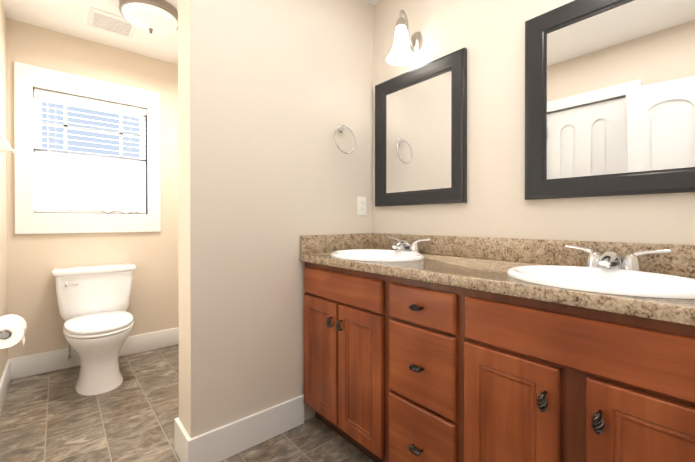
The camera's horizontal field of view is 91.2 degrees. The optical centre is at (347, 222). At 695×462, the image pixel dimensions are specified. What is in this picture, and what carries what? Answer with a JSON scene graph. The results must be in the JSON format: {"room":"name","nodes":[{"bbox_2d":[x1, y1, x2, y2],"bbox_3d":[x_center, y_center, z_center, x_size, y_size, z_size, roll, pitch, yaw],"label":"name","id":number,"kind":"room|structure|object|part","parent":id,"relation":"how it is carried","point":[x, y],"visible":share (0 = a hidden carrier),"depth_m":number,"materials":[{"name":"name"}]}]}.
{"room":"bathroom","nodes":[
{"label":"bathroom","id":0,"kind":"room"},
{"bbox_2d":[0,0,7,379],"bbox_3d":[-1.691,-0.152,1.508,0.100,2.440,2.170,0,0,-40],"label":"wall","id":1,"kind":"structure","parent":0,"point":[3,198],"depth_m":2.14,"materials":[{"name":"beige paint"}]},
{"bbox_2d":[0,359,10,414],"bbox_3d":[-1.644,0.995,1.546,0.015,0.145,1.980,0,0,-40],"label":"baseboard","id":2,"kind":"structure","parent":1,"relation":"attached to","point":[5,380],"depth_m":2.06,"materials":[{"name":"white wood"}]},
{"bbox_2d":[0,131,13,153],"bbox_3d":[-1.648,-0.388,1.597,0.079,0.048,0.657,0,0,-40],"label":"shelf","id":3,"kind":"object","parent":1,"relation":"attached to","point":[9,149],"visible":1,"depth_m":1.73,"materials":[{"name":"white metal"}]},
{"bbox_3d":[-1.845,-0.389,1.829,0.079,0.048,0.047,0,0,-40],"label":"post","id":4,"kind":"part","parent":3,"relation":"part of","materials":[{"name":"silver metal"}]},
{"bbox_2d":[0,314,26,348],"bbox_3d":[-1.446,0.455,1.420,0.153,0.120,0.167,0,0,-40],"label":"toilet paper roll","id":5,"kind":"object","parent":1,"relation":"attached to","point":[15,325],"visible":1,"depth_m":1.40,"materials":[{"name":"white paper"}]},
{"bbox_2d":[6,18,178,358],"bbox_3d":[-1.771,-0.157,2.799,1.450,2.440,0.100,0,0,-40],"label":"wall","id":6,"kind":"structure","parent":0,"point":[55,250],"depth_m":2.58,"materials":[{"name":"beige paint"}]},
{"bbox_2d":[14,61,160,233],"bbox_3d":[-1.951,-0.506,2.629,0.883,1.167,0.123,0,0,-40],"label":"window","id":7,"kind":"structure","parent":6,"relation":"in","point":[28,78],"depth_m":2.51,"materials":[{"name":"white wood"}]},
{"bbox_2d":[47,98,48,159],"bbox_3d":[-2.136,-0.664,2.425,0.009,0.440,0.006,0,0,-40],"label":"blind wand","id":8,"kind":"object","parent":7,"relation":"attached to","point":[47,131],"visible":0.9,"depth_m":2.42,"materials":[{"name":"white plastic"}]},
{"bbox_3d":[-2.109,-0.506,2.546,0.022,0.877,0.015,0,0,-40],"label":"window muntin","id":9,"kind":"part","parent":7,"relation":"part of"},
{"bbox_2d":[34,141,142,153],"bbox_3d":[-1.949,-0.572,2.626,0.685,0.010,0.050,0,0,-40],"label":"blind slat","id":10,"kind":"object","parent":7,"relation":"attached to","point":[88,147],"visible":0.86,"depth_m":2.60,"materials":[{"name":"white plastic"}]},
{"bbox_2d":[34,129,144,143],"bbox_3d":[-1.949,-0.657,2.626,0.685,0.010,0.050,0,0,-40],"label":"blind slat","id":11,"kind":"object","parent":7,"relation":"attached to","point":[89,136],"visible":1,"depth_m":2.59,"materials":[{"name":"white plastic"}]},
{"bbox_3d":[-1.975,-0.506,2.657,0.697,0.877,0.020,0,0,-40],"label":"window sash","id":12,"kind":"part","parent":7,"relation":"part of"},
{"bbox_2d":[34,105,145,123],"bbox_3d":[-1.949,-0.829,2.625,0.685,0.010,0.050,0,0,-40],"label":"blind slat","id":13,"kind":"object","parent":7,"relation":"attached to","point":[88,114],"visible":0.93,"depth_m":2.59,"materials":[{"name":"white plastic"}]},
{"bbox_2d":[35,147,144,158],"bbox_3d":[-1.949,-0.533,2.626,0.685,0.010,0.050,0,0,-40],"label":"blind slat","id":14,"kind":"object","parent":7,"relation":"attached to","point":[92,153],"visible":0.93,"depth_m":2.59,"materials":[{"name":"white plastic"}]},
{"bbox_3d":[-1.977,-0.717,2.658,0.697,0.022,0.015,0,0,-40],"label":"horizontal window muntin","id":15,"kind":"part","parent":7,"relation":"part of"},
{"bbox_2d":[35,111,145,128],"bbox_3d":[-1.949,-0.787,2.625,0.685,0.010,0.050,0,0,-40],"label":"blind slat","id":16,"kind":"object","parent":7,"relation":"attached to","point":[89,119],"visible":0.93,"depth_m":2.59,"materials":[{"name":"white plastic"}]},
{"bbox_2d":[35,117,145,133],"bbox_3d":[-1.949,-0.744,2.625,0.685,0.010,0.050,0,0,-40],"label":"blind slat","id":17,"kind":"object","parent":7,"relation":"attached to","point":[89,125],"visible":0.93,"depth_m":2.60,"materials":[{"name":"white plastic"}]},
{"bbox_2d":[35,123,145,138],"bbox_3d":[-1.949,-0.702,2.625,0.685,0.010,0.050,0,0,-40],"label":"blind slat","id":18,"kind":"object","parent":7,"relation":"attached to","point":[89,130],"visible":0.93,"depth_m":2.59,"materials":[{"name":"white plastic"}]},
{"bbox_2d":[35,135,145,148],"bbox_3d":[-1.949,-0.617,2.626,0.685,0.010,0.050,0,0,-40],"label":"blind slat","id":19,"kind":"object","parent":7,"relation":"attached to","point":[88,141],"visible":1,"depth_m":2.59,"materials":[{"name":"white plastic"}]},
{"bbox_2d":[35,151,145,166],"bbox_3d":[-1.950,-0.488,2.627,0.685,0.048,0.022,0,0,-40],"label":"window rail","id":20,"kind":"object","parent":7,"relation":"attached to","point":[54,155],"visible":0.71,"depth_m":2.60,"materials":[{"name":"white"}]},
{"bbox_2d":[34,88,146,118],"bbox_3d":[-1.948,-0.904,2.623,0.689,0.076,0.055,0,0,-40],"label":"blind headrail","id":21,"kind":"object","parent":7,"relation":"attached to","point":[73,99],"depth_m":2.58,"materials":[{"name":"white plastic"}]},
{"bbox_3d":[-1.949,-0.871,2.625,0.685,0.010,0.050,0,0,-40],"label":"blind slat","id":22,"kind":"part","parent":21,"relation":"part of","materials":[{"name":"white plastic"}]},
{"bbox_3d":[-1.949,-0.083,2.628,0.685,0.022,0.040,0,0,-40],"label":"window blind bottom rail","id":23,"kind":"part","parent":7,"relation":"part of","materials":[{"name":"white plastic"}]},
{"bbox_2d":[35,205,145,210],"bbox_3d":[-1.950,-0.107,2.629,0.685,0.048,0.022,0,0,-40],"label":"blind slat","id":24,"kind":"object","parent":7,"relation":"attached to","point":[46,207],"visible":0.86,"depth_m":2.60,"materials":[{"name":"white"}]},
{"bbox_3d":[-1.844,-0.507,2.772,0.022,0.877,0.015,0,0,-40],"label":"window muntin","id":25,"kind":"part","parent":7,"relation":"part of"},
{"bbox_2d":[11,327,178,379],"bbox_3d":[-1.772,0.990,2.727,1.350,0.145,0.015,0,0,-40],"label":"baseboard","id":26,"kind":"structure","parent":6,"relation":"attached to","point":[35,364],"depth_m":2.48,"materials":[{"name":"white wood"}]},
{"bbox_2d":[0,344,374,461],"bbox_3d":[-0.483,1.093,1.549,1.985,0.050,3.680,0,0,-40],"label":"floor","id":27,"kind":"structure","parent":0,"point":[54,416],"depth_m":1.79,"materials":[{"name":"tile"}]},
{"bbox_2d":[52,263,135,395],"bbox_3d":[-1.694,0.694,2.319,0.484,0.741,0.714,0,0,-40],"label":"toilet","id":28,"kind":"object","parent":27,"relation":"on","point":[93,301],"visible":0.98,"depth_m":2.30,"materials":[{"name":"white ceramic"}]},
{"bbox_3d":[-1.854,0.536,2.505,0.452,0.345,0.202,0,0,-40],"label":"tank","id":29,"kind":"part","parent":28,"relation":"part of","materials":[{"name":"white ceramic"}]},
{"bbox_3d":[-1.853,0.343,2.503,0.484,0.041,0.226,0,0,-40],"label":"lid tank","id":30,"kind":"part","parent":28,"relation":"part of","materials":[{"name":"white ceramic"}]},
{"bbox_3d":[-1.629,0.877,2.242,0.374,0.375,0.507,0,0,-40],"label":"bowl","id":31,"kind":"part","parent":28,"relation":"part of","materials":[{"name":"white ceramic"}]},
{"bbox_3d":[-1.622,0.677,2.233,0.376,0.017,0.490,0,0,-40],"label":"seat","id":32,"kind":"part","parent":28,"relation":"part of","materials":[{"name":"white ceramic"}]},
{"bbox_3d":[-1.622,0.649,2.233,0.370,0.029,0.483,0,0,-40],"label":"seat lid","id":33,"kind":"part","parent":28,"relation":"part of","materials":[{"name":"white ceramic"}]},
{"bbox_2d":[299,257,694,461],"bbox_3d":[0.502,0.637,1.320,0.572,0.864,1.715,0,0,-40],"label":"bathroom vanity","id":34,"kind":"object","parent":27,"relation":"on","point":[427,348],"depth_m":1.03,"materials":[{"name":"brown wood"}]},
{"bbox_3d":[-0.136,0.664,1.696,0.019,0.570,0.275,0,0,-40],"label":"door","id":35,"kind":"part","parent":34,"relation":"part of","materials":[{"name":"brown wood"}]},
{"bbox_3d":[0.052,0.665,1.475,0.019,0.570,0.275,0,0,-40],"label":"door","id":36,"kind":"part","parent":34,"relation":"part of","materials":[{"name":"brown wood"}]},
{"bbox_3d":[0.261,0.809,1.230,0.019,0.284,0.290,0,0,-40],"label":"drawer","id":37,"kind":"part","parent":34,"relation":"part of","materials":[{"name":"brown wood"}]},
{"bbox_3d":[0.261,0.518,1.229,0.019,0.274,0.290,0,0,-40],"label":"drawer","id":38,"kind":"part","parent":34,"relation":"part of","materials":[{"name":"brown wood"}]},
{"bbox_3d":[0.261,0.303,1.228,0.019,0.132,0.290,0,0,-40],"label":"drawer","id":39,"kind":"part","parent":34,"relation":"part of","materials":[{"name":"brown wood"}]},
{"bbox_2d":[299,253,694,316],"bbox_3d":[0.512,0.187,1.321,0.552,0.036,1.727,0,0,-40],"label":"countertop","id":40,"kind":"structure","parent":34,"relation":"on","point":[465,270],"depth_m":1.06,"materials":[{"name":"beige stone"}]},
{"bbox_2d":[311,245,442,264],"bbox_3d":[0.140,0.236,1.696,0.410,0.171,0.500,0,0,-40],"label":"sink","id":41,"kind":"object","parent":40,"relation":"in","point":[368,253],"depth_m":1.79,"materials":[{"name":"white ceramic"}]},
{"bbox_2d":[387,237,430,248],"bbox_3d":[0.295,0.123,1.827,0.138,0.087,0.291,0,0,-40],"label":"faucet","id":42,"kind":"object","parent":40,"relation":"on","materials":[{"name":"silver metal"}]},
{"bbox_2d":[479,261,694,304],"bbox_3d":[0.735,0.239,0.996,0.410,0.171,0.501,0,0,-40],"label":"sink","id":43,"kind":"object","parent":40,"relation":"in","point":[657,284],"depth_m":1.06,"materials":[{"name":"white ceramic"}]},
{"bbox_2d":[563,245,670,268],"bbox_3d":[0.879,0.126,1.142,0.138,0.087,0.291,0,0,-40],"label":"faucet","id":44,"kind":"object","parent":40,"relation":"on","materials":[{"name":"silver metal"}]},
{"bbox_3d":[0.465,0.667,0.990,0.019,0.570,0.270,0,0,-40],"label":"door","id":45,"kind":"part","parent":34,"relation":"part of","materials":[{"name":"brown wood"}]},
{"bbox_3d":[0.509,0.470,0.889,0.017,0.046,0.017,0,0,-40],"label":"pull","id":46,"kind":"part","parent":34,"relation":"part of","materials":[{"name":"grey metal"}]},
{"bbox_3d":[0.587,0.471,0.797,0.017,0.046,0.017,0,0,-40],"label":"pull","id":47,"kind":"part","parent":34,"relation":"part of","materials":[{"name":"grey metal"}]},
{"bbox_3d":[0.679,0.668,0.739,0.019,0.570,0.270,0,0,-40],"label":"door","id":48,"kind":"part","parent":34,"relation":"part of","materials":[{"name":"brown wood"}]},
{"bbox_2d":[2,0,380,64],"bbox_3d":[-0.483,-1.397,1.539,1.985,0.050,3.680,0,0,-40],"label":"ceiling","id":49,"kind":"structure","parent":0,"point":[68,17],"depth_m":2.34,"materials":[{"name":"white paint"}]},
{"bbox_2d":[87,6,135,38],"bbox_3d":[-1.626,-1.371,2.353,0.270,0.008,0.270,0,0,-40],"label":"ceiling vent","id":50,"kind":"object","parent":49,"relation":"in","point":[109,22],"visible":1,"depth_m":2.34,"materials":[{"name":"white"}]},
{"bbox_2d":[119,0,177,34],"bbox_3d":[-1.269,-1.296,2.197,0.344,0.155,0.344,0,0,-40],"label":"ceiling light","id":51,"kind":"object","parent":49,"relation":"attached to","point":[156,17],"visible":0.96,"depth_m":2.12,"materials":[{"name":"white glass"}]},
{"bbox_2d":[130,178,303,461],"bbox_3d":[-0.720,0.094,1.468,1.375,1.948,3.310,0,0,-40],"label":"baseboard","id":52,"kind":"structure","parent":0,"point":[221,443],"depth_m":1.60,"materials":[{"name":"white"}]},
{"bbox_3d":[-1.758,-0.487,2.754,0.002,0.797,0.002,0,0,-40],"label":"blind cord","id":53,"kind":"part","parent":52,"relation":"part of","materials":[{"name":"white plastic"}]},
{"bbox_3d":[-0.552,0.994,1.815,0.675,0.145,0.015,0,0,-40],"label":"baseboard","id":54,"kind":"part","parent":52,"relation":"part of","materials":[{"name":"white wood"}]},
{"bbox_3d":[-0.456,0.995,1.628,0.580,0.145,0.015,0,0,-40],"label":"baseboard","id":55,"kind":"part","parent":52,"relation":"part of","materials":[{"name":"white wood"}]},
{"bbox_2d":[178,0,372,437],"bbox_3d":[-0.277,-0.154,1.911,1.195,2.440,0.190,0,0,-40],"label":"wall","id":56,"kind":"structure","parent":0,"point":[273,95],"depth_m":1.65,"materials":[{"name":"beige paint"}]},
{"bbox_2d":[175,419,190,461],"bbox_3d":[-0.737,0.995,1.523,0.015,0.145,0.190,0,0,-40],"label":"baseboard","id":57,"kind":"structure","parent":56,"relation":"attached to","point":[182,436],"depth_m":1.52,"materials":[{"name":"white wood"}]},
{"bbox_2d":[300,233,374,252],"bbox_3d":[-0.047,0.116,1.967,0.528,0.100,0.019,0,0,-40],"label":"backsplash","id":58,"kind":"structure","parent":56,"relation":"attached to","point":[329,241],"depth_m":1.94,"materials":[{"name":"brown stone"}]},
{"bbox_2d":[334,124,355,153],"bbox_3d":[-0.023,-0.483,1.962,0.164,0.180,0.057,0,0,-40],"label":"towel ring","id":59,"kind":"object","parent":56,"relation":"attached to","point":[340,127],"visible":1,"depth_m":1.96,"materials":[{"name":"silver metal"}]},
{"bbox_2d":[357,196,365,215],"bbox_3d":[0.090,-0.102,2.092,0.072,0.116,0.007,0,0,-40],"label":"switch plate","id":60,"kind":"object","parent":56,"relation":"attached to","point":[361,205],"visible":1,"depth_m":2.09,"materials":[{"name":"white plastic"}]},
{"bbox_2d":[375,233,694,272],"bbox_3d":[0.715,0.118,1.494,0.019,0.100,1.727,0,0,-40],"label":"backsplash","id":61,"kind":"structure","parent":56,"relation":"attached to","point":[499,249],"depth_m":1.44,"materials":[{"name":"brown stone"}]},
{"bbox_2d":[373,0,694,244],"bbox_3d":[0.753,-0.152,1.546,0.100,2.440,2.080,0,0,-40],"label":"wall","id":62,"kind":"structure","parent":0,"point":[489,35],"depth_m":1.55,"materials":[{"name":"beige paint"}]},
{"bbox_2d":[386,10,421,64],"bbox_3d":[0.305,-1.006,1.831,0.207,0.262,0.156,0,0,-40],"label":"sconce","id":63,"kind":"object","parent":62,"relation":"attached to","point":[403,52],"visible":1,"depth_m":1.83,"materials":[{"name":"white glass"}]},
{"bbox_2d":[396,17,405,26],"bbox_3d":[0.285,-1.062,1.814,0.056,0.048,0.056,0,0,-40],"label":"socket","id":64,"kind":"object","parent":63,"relation":"attached to","point":[401,22],"depth_m":1.79,"materials":[{"name":"silver metal"}]},
{"bbox_3d":[0.285,-0.961,1.814,0.156,0.172,0.156,0,0,-40],"label":"lamp shade","id":65,"kind":"part","parent":63,"relation":"part of","materials":[{"name":"white glass"}]},
{"bbox_3d":[0.323,-1.053,1.846,0.125,0.167,0.013,0,0,-40],"label":"arm","id":66,"kind":"part","parent":63,"relation":"part of"},
{"bbox_3d":[0.375,-0.999,1.891,0.022,0.120,0.085,0,0,-40],"label":"plate","id":67,"kind":"part","parent":63,"relation":"part of","materials":[{"name":"silver metal"}]},
{"bbox_2d":[375,47,466,206],"bbox_3d":[0.374,-0.474,1.885,0.032,0.750,0.610,0,0,-40],"label":"mirror","id":68,"kind":"object","parent":62,"relation":"attached to","point":[420,135],"visible":0.98,"depth_m":1.84,"materials":[{"name":"grey mirror"}]},
{"label":"glass","id":69,"kind":"part","parent":68,"relation":"part of","materials":[{"name":"beige mirror"}]},
{"bbox_2d":[525,0,694,199],"bbox_3d":[0.951,-0.471,1.208,0.032,0.750,0.610,0,0,-40],"label":"mirror","id":70,"kind":"object","parent":62,"relation":"attached to","point":[609,97],"visible":0.98,"depth_m":1.22,"materials":[{"name":"grey mirror"}]},
{"label":"outside","id":71,"kind":"structure","parent":0,"visible":0},
{"bbox_2d":[41,99,139,159],"bbox_3d":[-2.221,-0.507,2.946,1.697,1.877,0.010,0,0,-40],"label":"sky","id":72,"kind":"structure","parent":71,"point":[73,143],"depth_m":2.94,"materials":[{"name":"blue"}]}
]}

